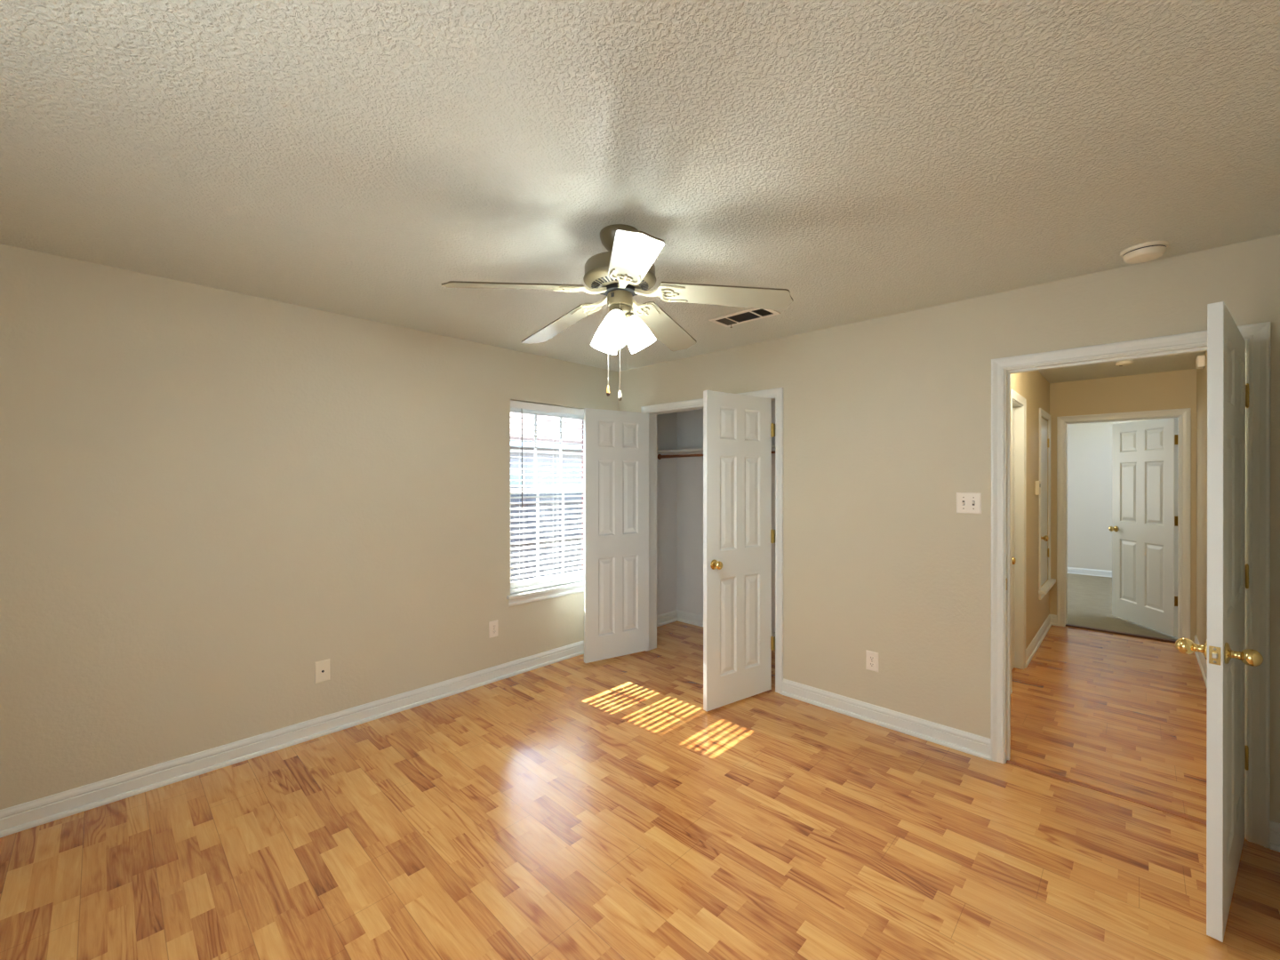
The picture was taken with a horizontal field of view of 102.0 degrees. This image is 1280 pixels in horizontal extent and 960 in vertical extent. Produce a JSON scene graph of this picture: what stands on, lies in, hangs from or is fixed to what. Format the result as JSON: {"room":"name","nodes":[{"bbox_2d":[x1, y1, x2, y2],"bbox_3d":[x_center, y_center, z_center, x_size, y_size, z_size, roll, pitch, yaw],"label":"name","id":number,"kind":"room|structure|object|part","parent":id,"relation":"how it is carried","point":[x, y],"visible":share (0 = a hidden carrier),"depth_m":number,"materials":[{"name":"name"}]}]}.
{"room":"empty bedroom","nodes":[
{"label":"empty bedroom","id":0,"kind":"room"},
{"bbox_2d":[0,243,618,809],"bbox_3d":[-1.743,0.245,3.183,0.160,2.440,4.300,0,0,44],"label":"wall","id":1,"kind":"structure","parent":0,"point":[210,497],"depth_m":2.66,"materials":[{"name":"beige paint"}]},
{"bbox_2d":[0,640,583,837],"bbox_3d":[-1.608,1.412,3.194,0.021,0.106,4.100,0,0,44],"label":"baseboard","id":2,"kind":"structure","parent":1,"relation":"attached to","point":[15,819],"depth_m":2.71,"materials":[{"name":"white paint"}]},
{"bbox_2d":[314,658,329,683],"bbox_3d":[-1.822,1.100,2.976,0.014,0.122,0.076,0,0,44],"label":"cable plate","id":3,"kind":"object","parent":1,"relation":"attached to","point":[322,668],"visible":1,"depth_m":2.98,"materials":[{"name":"beige plastic"}]},
{"bbox_2d":[488,620,497,638],"bbox_3d":[-1.063,1.085,3.770,0.008,0.117,0.072,0,0,44],"label":"wall outlet","id":4,"kind":"object","parent":1,"relation":"attached to","point":[492,625],"visible":1,"depth_m":3.76,"materials":[{"name":"white plastic"}]},
{"bbox_2d":[506,408,583,607],"bbox_3d":[-0.703,0.168,4.237,0.189,1.548,0.956,0,0,44],"label":"window","id":5,"kind":"structure","parent":1,"relation":"in","point":[522,597],"depth_m":4.19,"materials":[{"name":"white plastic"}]},
{"bbox_2d":[510,400,583,593],"bbox_3d":[-0.688,0.127,4.222,0.077,1.458,0.890,0,0,44],"label":"window blind","id":6,"kind":"object","parent":5,"relation":"attached to","point":[518,404],"visible":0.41,"depth_m":4.14,"materials":[{"name":"white plastic"}]},
{"bbox_3d":[-0.912,0.139,3.999,0.056,1.390,0.014,0,0,44],"label":"ladder cord","id":7,"kind":"part","parent":6,"relation":"part of","materials":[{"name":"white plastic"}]},
{"bbox_3d":[-0.693,0.846,4.228,0.050,0.020,0.876,0,0,44],"label":"rail","id":8,"kind":"part","parent":6,"relation":"part of","materials":[{"name":"white plastic"}]},
{"bbox_3d":[-0.737,0.448,4.270,0.023,0.768,0.836,0,0,44],"label":"sash","id":9,"kind":"part","parent":5,"relation":"part of","materials":[{"name":"white plastic"}]},
{"bbox_3d":[-0.758,-0.230,4.289,0.025,0.688,0.836,0,0,44],"label":"sash","id":10,"kind":"part","parent":5,"relation":"part of","materials":[{"name":"white plastic"}]},
{"bbox_3d":[-0.749,0.129,4.281,0.060,1.470,0.900,0,0,44],"label":"frame","id":11,"kind":"part","parent":5,"relation":"part of","materials":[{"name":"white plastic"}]},
{"bbox_2d":[581,419,583,569],"bbox_3d":[-1.037,0.429,4.101,0.090,2.770,10.000,0,0,44],"label":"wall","id":12,"kind":"structure","parent":0,"point":[582,498],"depth_m":4.68,"materials":[{"name":"paint"}]},
{"bbox_2d":[0,0,1279,383],"bbox_3d":[2.298,-1.026,4.499,4.160,0.100,11.800,0,0,44],"label":"ceiling","id":13,"kind":"structure","parent":0,"point":[860,160],"depth_m":1.51,"materials":[{"name":"white paint"}]},
{"bbox_2d":[441,224,793,400],"bbox_3d":[-0.106,-0.640,2.086,1.228,0.667,1.257,0,0,44],"label":"ceiling fan","id":14,"kind":"object","parent":13,"relation":"hanging from","point":[627,270],"visible":1,"depth_m":1.99,"materials":[{"name":"white wood"}]},
{"bbox_3d":[-0.450,-0.701,1.872,0.502,0.096,0.135,0,0,-25],"label":"blade","id":15,"kind":"part","parent":14,"relation":"part of","materials":[{"name":"white wood"}]},
{"bbox_3d":[-0.361,-0.702,2.345,0.135,0.096,0.502,0,0,-43],"label":"blade","id":16,"kind":"part","parent":14,"relation":"part of","materials":[{"name":"white wood"}]},
{"bbox_3d":[-0.135,-0.581,2.104,0.135,0.151,0.113,0,0,44],"label":"lamp shade","id":17,"kind":"part","parent":14,"relation":"part of","materials":[{"name":"white glass"}]},
{"bbox_3d":[-0.123,-0.533,2.019,0.009,0.331,0.003,0,0,-28],"label":"pull chain","id":18,"kind":"part","parent":14,"relation":"part of","materials":[{"name":"silver metal"}]},
{"bbox_3d":[-0.097,-0.580,1.966,0.118,0.151,0.130,0,0,44],"label":"lamp shade","id":19,"kind":"part","parent":14,"relation":"part of","materials":[{"name":"white glass"}]},
{"bbox_2d":[608,307,624,334],"bbox_3d":[-0.093,-0.617,1.999,0.070,0.117,0.083,0,0,44],"label":"bulb","id":20,"kind":"object","parent":14,"relation":"attached to","point":[615,314],"depth_m":1.97,"materials":[{"name":"white glass"}]},
{"bbox_3d":[-0.078,-0.523,2.002,0.003,0.350,0.007,0,0,3],"label":"pull chain","id":21,"kind":"part","parent":14,"relation":"part of","materials":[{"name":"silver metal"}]},
{"bbox_2d":[624,312,634,319],"bbox_3d":[-0.031,-0.617,2.062,0.071,0.117,0.083,0,0,44],"label":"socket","id":22,"kind":"object","parent":14,"relation":"attached to","point":[628,316],"depth_m":2.03,"materials":[{"name":"white"}]},
{"bbox_3d":[-0.026,-0.701,1.641,0.135,0.096,0.502,0,0,-7],"label":"blade","id":23,"kind":"part","parent":14,"relation":"part of","materials":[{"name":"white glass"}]},
{"bbox_3d":[0.002,-0.581,2.067,0.118,0.151,0.130,0,0,44],"label":"lamp shade","id":24,"kind":"part","parent":14,"relation":"part of","materials":[{"name":"white glass"}]},
{"bbox_3d":[0.117,-0.702,2.408,0.135,0.096,0.502,0,0,29],"label":"blade","id":25,"kind":"part","parent":14,"relation":"part of","materials":[{"name":"white wood"}]},
{"bbox_3d":[0.324,-0.701,1.973,0.502,0.096,0.135,0,0,11],"label":"blade","id":26,"kind":"part","parent":14,"relation":"part of","materials":[{"name":"white wood"}]},
{"bbox_2d":[708,308,780,327],"bbox_3d":[0.618,-0.961,3.083,0.380,0.027,0.190,0,0,44],"label":"ceiling vent","id":27,"kind":"object","parent":13,"relation":"in","point":[749,315],"visible":0.91,"depth_m":3.07,"materials":[{"name":"white plastic"}]},
{"bbox_2d":[1115,360,1133,366],"bbox_3d":[4.000,-0.961,4.278,0.108,0.031,0.108,0,0,44],"label":"smoke detector","id":28,"kind":"object","parent":13,"relation":"attached to","point":[1129,362],"visible":1,"depth_m":4.25,"materials":[{"name":"beige plastic"}]},
{"bbox_2d":[1120,240,1169,263],"bbox_3d":[2.121,-0.951,2.179,0.149,0.045,0.149,0,0,44],"label":"smoke detector","id":29,"kind":"object","parent":13,"relation":"attached to","point":[1149,251],"visible":1,"depth_m":2.14,"materials":[{"name":"beige plastic"}]},
{"bbox_2d":[0,621,1279,959],"bbox_3d":[0.905,1.526,3.053,4.160,0.120,7.780,0,0,44],"label":"floor","id":30,"kind":"structure","parent":0,"point":[572,808],"depth_m":2.09,"materials":[{"name":"laminate"}]},
{"bbox_2d":[1006,760,1206,824],"bbox_3d":[2.203,1.465,2.419,0.810,0.004,0.035,0,0,44],"label":"threshold","id":31,"kind":"object","parent":30,"relation":"on","point":[1053,775],"visible":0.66,"depth_m":2.42,"materials":[{"name":"brown wood"}]},
{"bbox_2d":[1065,624,1175,642],"bbox_3d":[4.564,1.455,4.929,0.795,0.016,0.055,0,0,44],"label":"threshold","id":32,"kind":"object","parent":30,"relation":"on","point":[1067,625],"visible":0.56,"depth_m":4.90,"materials":[{"name":"brown wood"}]},
{"bbox_2d":[618,234,1279,823],"bbox_3d":[1.499,0.244,3.756,4.040,2.440,1.020,0,0,44],"label":"wall","id":33,"kind":"structure","parent":0,"point":[887,419],"depth_m":3.01,"materials":[{"name":"beige paint"}]},
{"bbox_2d":[584,408,648,663],"bbox_3d":[-0.196,0.438,4.276,0.607,2.008,0.098,0,0,-32],"label":"door","id":34,"kind":"structure","parent":33,"relation":"in","point":[616,443],"depth_m":4.22,"materials":[{"name":"white paint"}]},
{"bbox_2d":[656,609,677,626],"bbox_3d":[0.114,1.410,5.108,0.021,0.106,0.805,0,0,44],"label":"baseboard","id":35,"kind":"structure","parent":33,"relation":"attached to","point":[664,619],"depth_m":5.28,"materials":[{"name":"white paint"}]},
{"bbox_2d":[640,387,783,694],"bbox_3d":[0.533,0.416,4.043,1.334,2.097,0.147,0,0,44],"label":"door frame","id":36,"kind":"structure","parent":33,"relation":"attached to","point":[776,395],"depth_m":3.61,"materials":[{"name":"white paint"}]},
{"bbox_2d":[657,444,775,453],"bbox_3d":[1.002,-0.283,4.598,2.005,0.019,0.305,0,0,44],"label":"closet shelf","id":37,"kind":"object","parent":33,"relation":"attached to","point":[684,451],"visible":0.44,"depth_m":5.03,"materials":[{"name":"white paint"}]},
{"bbox_2d":[657,450,775,459],"bbox_3d":[0.917,-0.232,4.510,2.005,0.056,0.056,0,0,44],"label":"closet rod","id":38,"kind":"object","parent":33,"relation":"attached to","point":[660,457],"visible":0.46,"depth_m":5.01,"materials":[{"name":"brown wood"}]},
{"bbox_2d":[677,609,775,637],"bbox_3d":[1.100,1.410,4.703,2.005,0.106,0.021,0,0,44],"label":"baseboard","id":39,"kind":"structure","parent":33,"relation":"attached to","point":[696,620],"depth_m":5.26,"materials":[{"name":"white paint"}]},
{"bbox_2d":[703,390,773,711],"bbox_3d":[0.676,0.444,3.406,0.607,2.015,0.098,0,0,-35],"label":"door","id":40,"kind":"structure","parent":33,"relation":"in","point":[737,438],"depth_m":3.39,"materials":[{"name":"white paint"}]},
{"bbox_3d":[0.486,0.535,3.253,0.064,0.064,0.062,0,0,-35],"label":"knob","id":41,"kind":"part","parent":40,"relation":"part of","materials":[{"name":"gold metal"}]},
{"bbox_2d":[865,649,878,671],"bbox_3d":[1.405,1.097,3.135,0.072,0.117,0.008,0,0,44],"label":"wall outlet","id":42,"kind":"object","parent":33,"relation":"attached to","point":[871,657],"visible":1,"depth_m":3.13,"materials":[{"name":"white plastic"}]},
{"bbox_2d":[782,678,990,760],"bbox_3d":[1.405,1.412,3.126,1.196,0.106,0.021,0,0,44],"label":"baseboard","id":43,"kind":"structure","parent":33,"relation":"attached to","point":[972,744],"depth_m":3.05,"materials":[{"name":"white paint"}]},
{"bbox_2d":[956,492,981,513],"bbox_3d":[1.763,0.124,2.782,0.116,0.114,0.019,0,0,44],"label":"light switch","id":44,"kind":"object","parent":33,"relation":"attached to","point":[966,502],"visible":1,"depth_m":2.78,"materials":[{"name":"white plastic"}]},
{"bbox_2d":[990,321,1270,847],"bbox_3d":[2.222,0.418,2.438,0.934,2.097,0.154,0,0,44],"label":"door frame","id":45,"kind":"structure","parent":33,"relation":"attached to","point":[1256,337],"depth_m":2.11,"materials":[{"name":"white paint"}]},
{"bbox_2d":[1175,301,1263,942],"bbox_3d":[2.138,0.446,1.882,0.816,2.015,0.191,0,0,-37],"label":"door","id":46,"kind":"structure","parent":33,"relation":"in","point":[1226,654],"depth_m":1.65,"materials":[{"name":"white paint"}]},
{"bbox_3d":[1.834,0.555,1.721,0.068,0.068,0.078,0,0,-37],"label":"knob","id":47,"kind":"part","parent":46,"relation":"part of","materials":[{"name":"gold metal"}]},
{"bbox_3d":[1.820,0.555,1.640,0.002,0.057,0.025,0,0,-37],"label":"latch plate","id":48,"kind":"part","parent":46,"relation":"part of","materials":[{"name":"gold metal"}]},
{"bbox_3d":[1.902,0.555,1.631,0.068,0.068,0.078,0,0,-37],"label":"knob","id":49,"kind":"part","parent":46,"relation":"part of","materials":[{"name":"gold metal"}]},
{"bbox_2d":[1269,820,1279,852],"bbox_3d":[2.553,1.414,2.024,0.118,0.106,0.021,0,0,44],"label":"baseboard","id":50,"kind":"structure","parent":33,"relation":"attached to","point":[1274,827],"depth_m":2.06,"materials":[{"name":"white paint"}]},
{"bbox_2d":[1010,370,1049,649],"bbox_3d":[2.970,0.244,4.091,0.100,2.440,3.300,0,0,44],"label":"wall","id":51,"kind":"structure","parent":0,"point":[1032,386],"depth_m":4.39,"materials":[{"name":"beige paint"}]},
{"bbox_2d":[1011,407,1015,670],"bbox_3d":[2.751,0.445,3.841,0.098,2.015,0.511,0,0,44],"label":"door","id":52,"kind":"structure","parent":51,"relation":"in","point":[1013,408],"depth_m":3.98,"materials":[{"name":"white paint"}]},
{"bbox_2d":[1010,388,1026,688],"bbox_3d":[2.747,0.416,3.847,0.117,2.097,0.644,0,0,44],"label":"door frame","id":53,"kind":"structure","parent":51,"relation":"attached to","point":[1018,401],"depth_m":4.02,"materials":[{"name":"white paint"}]},
{"bbox_2d":[1035,480,1040,495],"bbox_3d":[3.482,0.070,4.528,0.033,0.122,0.110,0,0,44],"label":"thermostat","id":54,"kind":"object","parent":51,"relation":"attached to","point":[1037,483],"visible":1,"depth_m":4.49,"materials":[{"name":"beige plastic"}]},
{"bbox_2d":[1025,614,1051,667],"bbox_3d":[3.582,1.410,4.643,0.021,0.106,1.658,0,0,44],"label":"baseboard","id":55,"kind":"structure","parent":51,"relation":"attached to","point":[1032,648],"depth_m":4.54,"materials":[{"name":"white paint"}]},
{"bbox_2d":[1040,417,1049,585],"bbox_3d":[3.859,0.203,4.926,0.092,1.572,0.612,0,0,44],"label":"door","id":56,"kind":"structure","parent":51,"relation":"in","point":[1044,442],"depth_m":4.96,"materials":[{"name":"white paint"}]},
{"bbox_3d":[3.704,0.533,4.744,0.062,0.064,0.064,0,0,44],"label":"knob","id":57,"kind":"part","parent":56,"relation":"part of","materials":[{"name":"gold metal"}]},
{"bbox_2d":[1067,419,1143,570],"bbox_3d":[5.322,0.240,6.809,4.200,2.440,3.880,0,0,44],"label":"wall","id":58,"kind":"structure","parent":0,"point":[1089,444],"depth_m":7.88,"materials":[{"name":"grey paint"}]},
{"bbox_2d":[1067,567,1111,577],"bbox_3d":[6.547,1.405,8.143,3.880,0.106,0.021,0,0,44],"label":"baseboard","id":59,"kind":"structure","parent":58,"relation":"attached to","point":[1070,570],"depth_m":7.87,"materials":[{"name":"white paint"}]},
{"bbox_2d":[1067,573,1177,639],"bbox_3d":[5.314,1.504,6.861,4.120,0.112,3.820,0,0,44],"label":"floor","id":60,"kind":"structure","parent":0,"point":[1089,596],"depth_m":5.88,"materials":[{"name":"beige carpet"}]},
{"bbox_2d":[1049,368,1196,643],"bbox_3d":[4.524,0.243,4.969,2.400,2.440,0.120,0,0,44],"label":"wall","id":61,"kind":"structure","parent":0,"point":[1173,389],"depth_m":4.83,"materials":[{"name":"beige paint"}]},
{"bbox_2d":[1049,614,1056,625],"bbox_3d":[4.163,1.409,5.219,0.060,0.106,0.021,0,0,44],"label":"baseboard","id":62,"kind":"structure","parent":61,"relation":"attached to","point":[1053,618],"depth_m":5.21,"materials":[{"name":"white paint"}]},
{"bbox_2d":[1038,408,1191,639],"bbox_3d":[4.262,0.407,4.657,0.979,2.112,0.967,0,0,44],"label":"door frame","id":63,"kind":"structure","parent":61,"relation":"attached to","point":[1183,415],"depth_m":4.72,"materials":[{"name":"white paint"}]},
{"bbox_2d":[1108,417,1177,637],"bbox_3d":[4.945,0.420,5.091,0.160,2.015,0.792,0,0,10],"label":"door","id":64,"kind":"structure","parent":61,"relation":"in","point":[1144,528],"depth_m":5.04,"materials":[{"name":"white paint"}]},
{"bbox_3d":[4.957,0.512,5.431,0.062,0.064,0.064,0,0,10],"label":"knob","id":65,"kind":"part","parent":64,"relation":"part of","materials":[{"name":"gold metal"}]},
{"bbox_2d":[1196,351,1207,663],"bbox_3d":[3.780,0.245,3.312,0.120,2.440,3.300,0,0,44],"label":"wall","id":66,"kind":"structure","parent":0,"point":[1201,373],"depth_m":4.14,"materials":[{"name":"beige paint"}]},
{"bbox_2d":[1195,354,1205,368],"bbox_3d":[4.309,-0.906,3.981,0.047,0.090,0.110,0,0,44],"label":"door chime","id":67,"kind":"object","parent":66,"relation":"attached to","point":[1200,361],"visible":1,"depth_m":3.94,"materials":[{"name":"white plastic"}]},
{"bbox_2d":[1194,634,1207,687],"bbox_3d":[3.729,1.412,3.362,0.021,0.106,3.300,0,0,44],"label":"baseboard","id":68,"kind":"structure","parent":66,"relation":"attached to","point":[1201,660],"depth_m":3.99,"materials":[{"name":"white paint"}]},
{"label":"outside","id":69,"kind":"structure","parent":0,"visible":0},
{"bbox_3d":[-5.299,1.906,9.587,13.840,0.200,18.000,0,0,44],"label":"ground","id":70,"kind":"structure","parent":69,"visible":0},
{"bbox_2d":[510,412,581,487],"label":"window","id":71,"kind":"structure","parent":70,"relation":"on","point":[512,414],"depth_m":11.63,"materials":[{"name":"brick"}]},
{"bbox_3d":[-2.839,0.355,10.826,0.005,0.980,0.880,0,0,44],"label":"pane","id":72,"kind":"part","parent":71,"relation":"part of","materials":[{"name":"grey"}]},
{"bbox_2d":[510,486,581,582],"bbox_3d":[-2.078,0.941,6.522,0.151,1.740,11.048,0,0,44],"label":"picket fence","id":73,"kind":"object","parent":70,"relation":"on","point":[548,494],"visible":0.02,"depth_m":7.35,"materials":[{"name":"white plastic"}]}
]}

